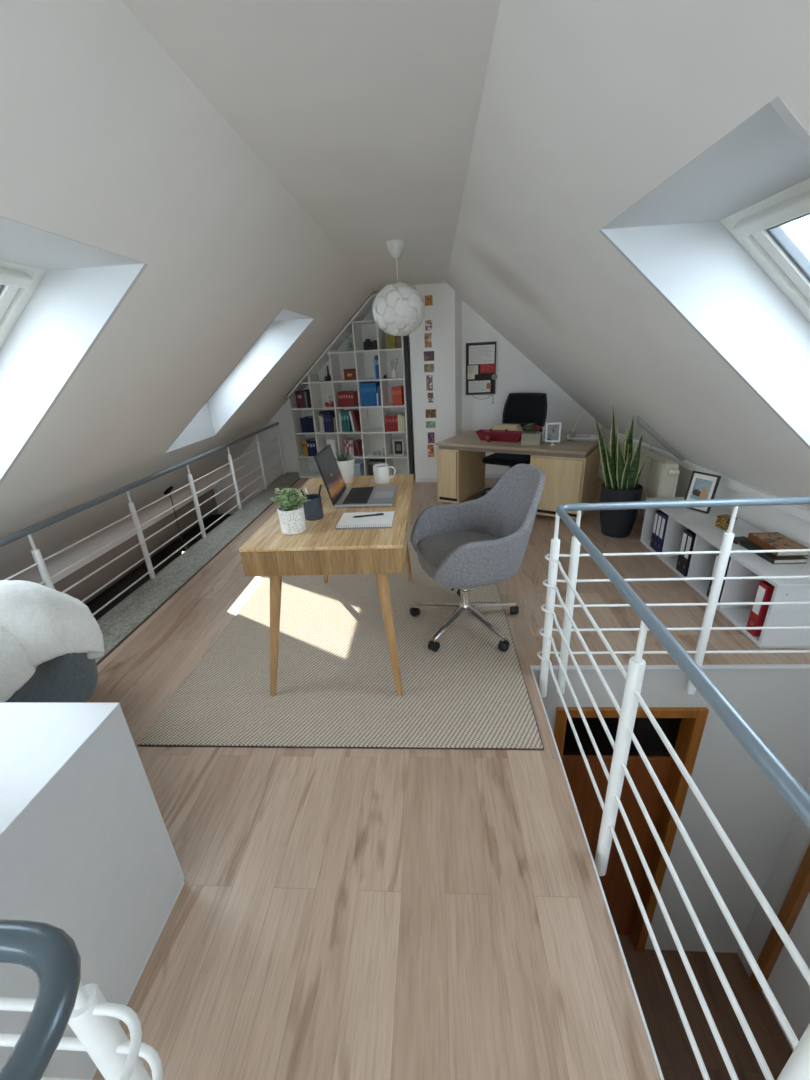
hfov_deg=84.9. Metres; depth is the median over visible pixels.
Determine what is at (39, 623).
throw blanket
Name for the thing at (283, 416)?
wall
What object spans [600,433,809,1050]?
wall
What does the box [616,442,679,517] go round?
radiator
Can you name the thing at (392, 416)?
book
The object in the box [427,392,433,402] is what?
picture card
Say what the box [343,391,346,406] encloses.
book
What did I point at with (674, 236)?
skylight recess
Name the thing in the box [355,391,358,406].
book
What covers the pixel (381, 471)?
mug
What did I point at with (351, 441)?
book
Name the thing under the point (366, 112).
ceiling
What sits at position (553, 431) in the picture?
photo
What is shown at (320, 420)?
book
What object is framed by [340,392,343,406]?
book
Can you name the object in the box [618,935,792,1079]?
floor
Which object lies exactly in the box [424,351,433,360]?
print
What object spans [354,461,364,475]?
storage box
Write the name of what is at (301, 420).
book
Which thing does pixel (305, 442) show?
book
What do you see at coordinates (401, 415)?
book
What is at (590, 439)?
laptop
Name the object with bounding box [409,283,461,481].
wall
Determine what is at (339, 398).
book
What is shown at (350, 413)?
book
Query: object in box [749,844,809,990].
door
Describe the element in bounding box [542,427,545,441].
photo frame
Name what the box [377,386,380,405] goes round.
book
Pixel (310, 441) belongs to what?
book
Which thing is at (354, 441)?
book
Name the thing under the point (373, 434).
bookcase
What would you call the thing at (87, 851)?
half wall
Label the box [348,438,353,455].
book
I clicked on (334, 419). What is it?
book
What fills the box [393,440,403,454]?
photo frame
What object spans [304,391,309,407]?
book
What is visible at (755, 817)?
wall
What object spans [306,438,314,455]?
book
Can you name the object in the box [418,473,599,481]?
baseboard
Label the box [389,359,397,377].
flower vase
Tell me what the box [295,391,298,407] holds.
book
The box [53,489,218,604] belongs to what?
wall
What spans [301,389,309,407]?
book
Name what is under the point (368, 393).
book
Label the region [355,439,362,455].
book
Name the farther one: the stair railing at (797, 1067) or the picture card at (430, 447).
the picture card at (430, 447)
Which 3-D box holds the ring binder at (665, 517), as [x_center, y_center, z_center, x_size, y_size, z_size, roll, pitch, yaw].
[1.988,-0.040,3.183,0.287,0.290,0.052,-1,22,4]
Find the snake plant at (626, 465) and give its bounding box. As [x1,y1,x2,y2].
[595,405,651,537]
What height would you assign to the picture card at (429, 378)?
0.180 m
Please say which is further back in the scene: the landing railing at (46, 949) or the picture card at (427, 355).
the picture card at (427, 355)
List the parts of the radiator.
knob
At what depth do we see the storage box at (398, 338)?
5.15 m
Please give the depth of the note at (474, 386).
5.20 m
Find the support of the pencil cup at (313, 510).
on the writing desk at (321, 549)
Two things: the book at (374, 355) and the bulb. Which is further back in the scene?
the book at (374, 355)
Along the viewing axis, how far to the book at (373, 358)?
5.32 m
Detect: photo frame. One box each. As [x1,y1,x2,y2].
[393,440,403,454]
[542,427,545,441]
[545,423,561,445]
[684,471,720,513]
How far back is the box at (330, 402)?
5.67 m
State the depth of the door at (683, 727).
2.56 m
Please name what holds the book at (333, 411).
on the book at (329, 418)
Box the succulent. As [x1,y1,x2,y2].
[335,450,354,482]
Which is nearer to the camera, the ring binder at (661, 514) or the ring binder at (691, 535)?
the ring binder at (691, 535)
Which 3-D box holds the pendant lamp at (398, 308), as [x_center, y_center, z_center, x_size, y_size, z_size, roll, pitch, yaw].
[-0.048,-1.719,3.052,0.371,0.573,0.372,-1,22,4]
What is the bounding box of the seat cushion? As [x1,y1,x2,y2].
[417,531,496,580]
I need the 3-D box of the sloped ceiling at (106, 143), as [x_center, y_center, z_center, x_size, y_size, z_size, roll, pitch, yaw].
[-0.589,-0.389,2.422,5.600,2.546,9.500,-1,22,4]
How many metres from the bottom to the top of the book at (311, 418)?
0.185 m
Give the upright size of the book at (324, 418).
0.229 m
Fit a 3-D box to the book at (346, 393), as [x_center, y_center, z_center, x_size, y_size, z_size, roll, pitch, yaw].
[-0.702,-1.797,5.629,0.031,0.179,0.200,3,23,14]
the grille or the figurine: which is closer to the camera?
the grille
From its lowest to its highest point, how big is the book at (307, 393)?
0.190 m
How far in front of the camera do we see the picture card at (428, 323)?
4.88 m
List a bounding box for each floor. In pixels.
[86,474,809,1079]
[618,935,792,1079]
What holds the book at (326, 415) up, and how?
on the bookcase at (373, 434)
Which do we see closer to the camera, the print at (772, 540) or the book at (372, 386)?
the print at (772, 540)
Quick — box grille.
[621,442,675,462]
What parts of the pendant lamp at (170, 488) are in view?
cord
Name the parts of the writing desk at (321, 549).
leg, leg, leg, drawer, leg, drawer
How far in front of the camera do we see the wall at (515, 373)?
5.15 m
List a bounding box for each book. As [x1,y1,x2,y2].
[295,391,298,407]
[297,391,300,407]
[299,391,302,407]
[300,416,307,432]
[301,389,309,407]
[302,416,308,432]
[302,438,309,455]
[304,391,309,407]
[304,438,310,455]
[305,416,311,431]
[306,392,311,407]
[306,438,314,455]
[307,416,312,431]
[309,438,315,455]
[310,417,314,431]
[312,439,316,455]
[319,410,334,413]
[319,415,322,431]
[323,414,326,431]
[325,414,329,431]
[328,413,334,431]
[330,414,334,431]
[333,417,336,431]
[338,391,344,406]
[339,411,341,431]
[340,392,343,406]
[340,410,345,431]
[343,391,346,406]
[343,410,348,431]
[344,438,349,454]
[345,391,351,406]
[346,410,352,431]
[346,438,352,455]
[348,391,352,406]
[348,409,356,431]
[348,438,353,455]
[350,392,353,406]
[350,438,357,455]
[351,410,360,431]
[353,391,355,406]
[353,439,359,455]
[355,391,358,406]
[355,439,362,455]
[360,382,363,405]
[362,382,365,405]
[364,382,367,405]
[367,382,370,405]
[369,382,372,405]
[371,382,374,405]
[373,358,375,378]
[373,382,379,405]
[374,355,377,378]
[376,355,379,378]
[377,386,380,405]
[385,414,390,431]
[388,414,393,431]
[391,414,395,430]
[392,386,395,405]
[394,413,398,430]
[395,387,398,404]
[397,413,402,430]
[398,385,403,404]
[400,413,404,430]
[402,415,405,430]
[733,536,747,543]
[740,540,806,563]
[747,532,808,555]
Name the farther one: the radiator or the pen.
the radiator
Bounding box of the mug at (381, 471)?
[370,463,395,484]
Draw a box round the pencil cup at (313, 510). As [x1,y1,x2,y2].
[302,494,322,520]
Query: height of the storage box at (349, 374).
0.128 m
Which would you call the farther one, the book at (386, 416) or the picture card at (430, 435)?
the book at (386, 416)
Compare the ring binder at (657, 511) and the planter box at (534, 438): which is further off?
the planter box at (534, 438)
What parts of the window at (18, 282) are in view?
sash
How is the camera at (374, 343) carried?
on the bookcase at (373, 434)
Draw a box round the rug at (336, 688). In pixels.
[137,524,543,749]
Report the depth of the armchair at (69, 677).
1.68 m
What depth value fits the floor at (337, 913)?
1.32 m
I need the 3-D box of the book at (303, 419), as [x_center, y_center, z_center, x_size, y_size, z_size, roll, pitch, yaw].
[-1.298,-1.543,5.902,0.031,0.185,0.199,3,23,14]
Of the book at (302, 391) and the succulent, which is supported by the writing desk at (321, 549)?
the succulent
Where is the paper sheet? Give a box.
[566,435,596,438]
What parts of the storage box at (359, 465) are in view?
lid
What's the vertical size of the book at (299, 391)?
0.200 m
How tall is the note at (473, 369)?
0.100 m
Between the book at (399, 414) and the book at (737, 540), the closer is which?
the book at (737, 540)
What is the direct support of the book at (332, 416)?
on the bookcase at (373, 434)
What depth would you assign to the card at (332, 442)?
5.93 m
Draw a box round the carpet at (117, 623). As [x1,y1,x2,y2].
[95,472,299,662]
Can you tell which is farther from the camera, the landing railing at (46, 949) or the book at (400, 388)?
the book at (400, 388)
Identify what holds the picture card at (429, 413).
attached to the wall at (445, 312)
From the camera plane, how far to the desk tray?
4.27 m
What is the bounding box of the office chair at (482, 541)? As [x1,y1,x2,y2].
[410,464,544,651]
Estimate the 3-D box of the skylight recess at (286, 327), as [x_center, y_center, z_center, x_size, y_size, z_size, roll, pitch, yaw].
[-1.378,-1.340,3.741,1.143,0.996,0.929,-1,22,4]
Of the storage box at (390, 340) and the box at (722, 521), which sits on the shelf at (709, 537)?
the box at (722, 521)
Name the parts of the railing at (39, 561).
stem, post, stem, handrail, post, post, post, post, post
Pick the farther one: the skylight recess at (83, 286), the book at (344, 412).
the book at (344, 412)
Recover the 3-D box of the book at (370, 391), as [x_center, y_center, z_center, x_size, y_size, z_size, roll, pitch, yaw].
[-0.399,-1.825,5.534,0.025,0.273,0.200,3,23,14]
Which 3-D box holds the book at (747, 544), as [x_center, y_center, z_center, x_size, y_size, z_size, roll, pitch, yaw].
[1.987,0.062,2.397,0.165,0.026,0.260,-2,22,3]
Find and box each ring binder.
[650,510,662,548]
[653,512,666,550]
[656,515,668,551]
[676,529,692,571]
[680,532,695,576]
[707,554,718,596]
[718,556,730,602]
[746,581,774,635]
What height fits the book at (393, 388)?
0.211 m
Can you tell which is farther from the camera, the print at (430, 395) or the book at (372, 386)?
the book at (372, 386)
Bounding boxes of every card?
[326,439,337,454]
[423,350,434,361]
[424,295,432,305]
[424,332,431,347]
[424,363,434,372]
[425,319,432,330]
[425,409,436,417]
[425,421,435,427]
[426,375,432,390]
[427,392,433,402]
[427,432,434,443]
[427,444,434,456]
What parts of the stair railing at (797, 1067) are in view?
post, stem, post, stem, post, stem, handrail, post, stem, post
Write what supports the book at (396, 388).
on the bookcase at (373, 434)
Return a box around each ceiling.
[0,0,809,585]
[121,0,499,292]
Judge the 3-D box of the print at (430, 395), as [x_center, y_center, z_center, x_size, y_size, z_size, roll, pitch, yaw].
[0.297,-1.663,5.167,0.065,0.110,0.001,1,23,10]
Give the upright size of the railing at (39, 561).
0.722 m
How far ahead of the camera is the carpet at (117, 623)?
3.43 m
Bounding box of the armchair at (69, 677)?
[6,653,97,702]
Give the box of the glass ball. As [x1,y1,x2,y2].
[485,435,490,441]
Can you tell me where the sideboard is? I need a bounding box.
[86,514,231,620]
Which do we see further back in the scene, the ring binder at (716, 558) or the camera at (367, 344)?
the camera at (367, 344)
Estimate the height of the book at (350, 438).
0.205 m
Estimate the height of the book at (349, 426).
0.255 m
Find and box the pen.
[354,513,383,517]
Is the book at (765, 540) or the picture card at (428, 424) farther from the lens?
the picture card at (428, 424)
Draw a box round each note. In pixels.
[468,365,477,373]
[468,374,474,378]
[469,344,494,364]
[469,380,489,392]
[480,363,494,372]
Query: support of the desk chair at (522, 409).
on the floor at (337, 913)
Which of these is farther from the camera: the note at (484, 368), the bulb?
the note at (484, 368)
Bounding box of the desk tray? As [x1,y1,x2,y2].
[475,428,523,441]
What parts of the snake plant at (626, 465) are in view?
pot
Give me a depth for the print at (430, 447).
5.41 m
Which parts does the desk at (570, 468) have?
door, door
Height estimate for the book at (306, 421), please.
0.189 m
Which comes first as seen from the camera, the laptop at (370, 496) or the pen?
the pen
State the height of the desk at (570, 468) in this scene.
0.660 m
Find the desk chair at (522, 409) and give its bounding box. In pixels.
[481,393,546,495]
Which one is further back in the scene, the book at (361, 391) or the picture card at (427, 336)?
the book at (361, 391)
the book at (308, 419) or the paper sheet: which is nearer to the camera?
the paper sheet
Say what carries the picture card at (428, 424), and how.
attached to the wall at (445, 312)
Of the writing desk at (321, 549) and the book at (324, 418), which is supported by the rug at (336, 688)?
the writing desk at (321, 549)
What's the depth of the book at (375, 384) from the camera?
5.43 m
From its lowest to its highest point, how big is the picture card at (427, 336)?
0.159 m
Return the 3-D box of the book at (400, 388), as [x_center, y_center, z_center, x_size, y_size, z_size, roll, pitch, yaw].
[-0.035,-1.782,5.452,0.035,0.219,0.200,3,23,14]
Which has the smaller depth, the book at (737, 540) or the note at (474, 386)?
the book at (737, 540)
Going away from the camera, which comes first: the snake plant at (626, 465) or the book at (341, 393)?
the snake plant at (626, 465)
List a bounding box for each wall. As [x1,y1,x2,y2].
[0,702,184,1079]
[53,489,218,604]
[213,309,414,513]
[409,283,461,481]
[462,300,604,473]
[533,669,809,952]
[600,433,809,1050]
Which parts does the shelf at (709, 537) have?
panel, panel, panel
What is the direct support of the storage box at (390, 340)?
on the bookcase at (373, 434)
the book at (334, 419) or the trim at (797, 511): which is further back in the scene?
the book at (334, 419)
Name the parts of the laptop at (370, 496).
lid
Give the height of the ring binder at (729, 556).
0.290 m
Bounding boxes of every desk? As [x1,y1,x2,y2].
[239,474,413,695]
[435,430,604,522]
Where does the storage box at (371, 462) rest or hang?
on the bookcase at (373, 434)
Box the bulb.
[180,542,186,551]
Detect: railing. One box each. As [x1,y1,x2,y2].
[0,422,284,615]
[0,919,162,1079]
[537,496,809,1079]
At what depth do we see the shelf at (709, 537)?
2.48 m
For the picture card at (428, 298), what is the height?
0.106 m
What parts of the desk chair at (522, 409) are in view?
seat, backrest, frame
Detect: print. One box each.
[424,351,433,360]
[428,393,432,402]
[428,445,433,456]
[570,435,590,437]
[751,532,807,548]
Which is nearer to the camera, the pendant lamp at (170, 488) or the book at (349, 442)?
the pendant lamp at (170, 488)
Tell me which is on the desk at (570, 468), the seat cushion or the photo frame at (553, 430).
the photo frame at (553, 430)
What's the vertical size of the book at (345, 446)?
0.210 m
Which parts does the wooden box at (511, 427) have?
lid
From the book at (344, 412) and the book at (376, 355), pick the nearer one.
the book at (376, 355)
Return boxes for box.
[325,394,333,406]
[343,369,356,379]
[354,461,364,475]
[367,459,384,475]
[386,333,395,348]
[396,336,401,347]
[492,424,522,430]
[520,423,541,445]
[715,514,736,529]
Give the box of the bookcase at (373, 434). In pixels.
[286,293,413,477]
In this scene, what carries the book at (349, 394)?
on the bookcase at (373, 434)
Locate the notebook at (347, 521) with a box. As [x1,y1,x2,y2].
[336,511,394,529]
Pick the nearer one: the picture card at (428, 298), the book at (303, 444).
the picture card at (428, 298)
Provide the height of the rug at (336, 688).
0.010 m
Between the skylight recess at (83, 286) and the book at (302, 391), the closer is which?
the skylight recess at (83, 286)
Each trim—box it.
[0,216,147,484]
[96,478,299,665]
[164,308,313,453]
[530,664,809,1079]
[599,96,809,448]
[601,427,809,522]
[637,416,685,460]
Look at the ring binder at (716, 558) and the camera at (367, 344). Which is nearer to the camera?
the ring binder at (716, 558)
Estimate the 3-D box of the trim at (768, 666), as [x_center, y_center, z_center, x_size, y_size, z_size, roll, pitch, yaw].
[1.309,1.212,0.711,1.550,0.015,3.134,-1,22,4]
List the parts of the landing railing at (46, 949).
handrail, stem, post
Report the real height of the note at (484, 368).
0.100 m
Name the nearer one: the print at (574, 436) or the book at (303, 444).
the print at (574, 436)
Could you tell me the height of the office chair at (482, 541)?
0.883 m
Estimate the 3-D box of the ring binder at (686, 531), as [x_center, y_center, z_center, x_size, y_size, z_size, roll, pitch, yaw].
[1.972,0.070,2.917,0.287,0.290,0.056,-1,22,4]
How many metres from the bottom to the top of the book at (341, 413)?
0.251 m
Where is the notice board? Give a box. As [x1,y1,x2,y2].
[466,341,496,394]
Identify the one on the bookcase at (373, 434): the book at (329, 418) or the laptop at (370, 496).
the book at (329, 418)
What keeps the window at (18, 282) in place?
in the sloped ceiling at (106, 143)
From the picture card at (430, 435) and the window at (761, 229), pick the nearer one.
the window at (761, 229)
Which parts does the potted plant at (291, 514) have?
pot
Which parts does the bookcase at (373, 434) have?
panel, shelf, shelf, shelf, shelf, shelf, shelf, shelf, panel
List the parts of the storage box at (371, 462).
lid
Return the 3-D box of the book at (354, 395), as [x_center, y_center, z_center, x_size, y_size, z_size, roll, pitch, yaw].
[-0.603,-1.793,5.604,0.026,0.180,0.199,3,23,14]
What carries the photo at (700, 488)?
attached to the photo frame at (702, 486)
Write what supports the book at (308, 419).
on the bookcase at (373, 434)
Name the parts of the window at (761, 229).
sash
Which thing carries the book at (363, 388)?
on the bookcase at (373, 434)
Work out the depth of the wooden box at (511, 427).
4.43 m
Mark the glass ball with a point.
(487, 437)
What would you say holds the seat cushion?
on the office chair at (482, 541)
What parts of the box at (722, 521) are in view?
lid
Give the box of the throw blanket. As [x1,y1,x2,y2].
[0,580,104,701]
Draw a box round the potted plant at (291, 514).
[270,488,309,534]
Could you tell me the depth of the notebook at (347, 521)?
1.99 m
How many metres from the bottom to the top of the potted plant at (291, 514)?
0.199 m
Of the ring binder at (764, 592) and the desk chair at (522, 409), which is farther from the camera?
the desk chair at (522, 409)
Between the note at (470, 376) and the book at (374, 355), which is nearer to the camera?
the note at (470, 376)
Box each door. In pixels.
[554,707,708,951]
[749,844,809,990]
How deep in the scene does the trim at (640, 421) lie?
3.44 m
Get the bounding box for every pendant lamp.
[164,486,186,552]
[372,239,425,335]
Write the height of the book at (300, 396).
0.200 m
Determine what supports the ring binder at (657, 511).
on the shelf at (709, 537)
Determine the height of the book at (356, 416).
0.254 m
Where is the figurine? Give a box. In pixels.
[324,366,330,380]
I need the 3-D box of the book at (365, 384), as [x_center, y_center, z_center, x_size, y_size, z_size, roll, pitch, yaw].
[-0.455,-1.829,5.548,0.029,0.275,0.200,3,23,14]
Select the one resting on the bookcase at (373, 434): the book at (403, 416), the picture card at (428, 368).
the book at (403, 416)
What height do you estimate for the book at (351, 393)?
0.171 m
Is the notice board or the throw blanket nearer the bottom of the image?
the throw blanket
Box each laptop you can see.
[314,444,396,507]
[568,435,597,440]
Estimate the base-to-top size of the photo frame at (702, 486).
0.258 m
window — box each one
[0,260,46,348]
[720,178,809,321]
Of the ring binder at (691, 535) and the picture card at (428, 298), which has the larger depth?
the picture card at (428, 298)
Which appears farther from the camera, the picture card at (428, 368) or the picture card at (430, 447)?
the picture card at (430, 447)
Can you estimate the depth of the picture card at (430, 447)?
5.41 m
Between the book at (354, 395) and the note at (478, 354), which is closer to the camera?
the note at (478, 354)
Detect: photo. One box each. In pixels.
[396,444,400,450]
[547,425,559,439]
[690,478,712,499]
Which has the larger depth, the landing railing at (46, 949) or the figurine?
the figurine
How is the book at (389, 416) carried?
on the bookcase at (373, 434)
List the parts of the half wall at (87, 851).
panel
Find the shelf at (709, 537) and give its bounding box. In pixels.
[640,497,809,647]
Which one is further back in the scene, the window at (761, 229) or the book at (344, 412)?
the book at (344, 412)
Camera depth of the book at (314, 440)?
5.90 m
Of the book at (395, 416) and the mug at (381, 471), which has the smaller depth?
the mug at (381, 471)
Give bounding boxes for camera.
[363,339,371,349]
[372,340,377,349]

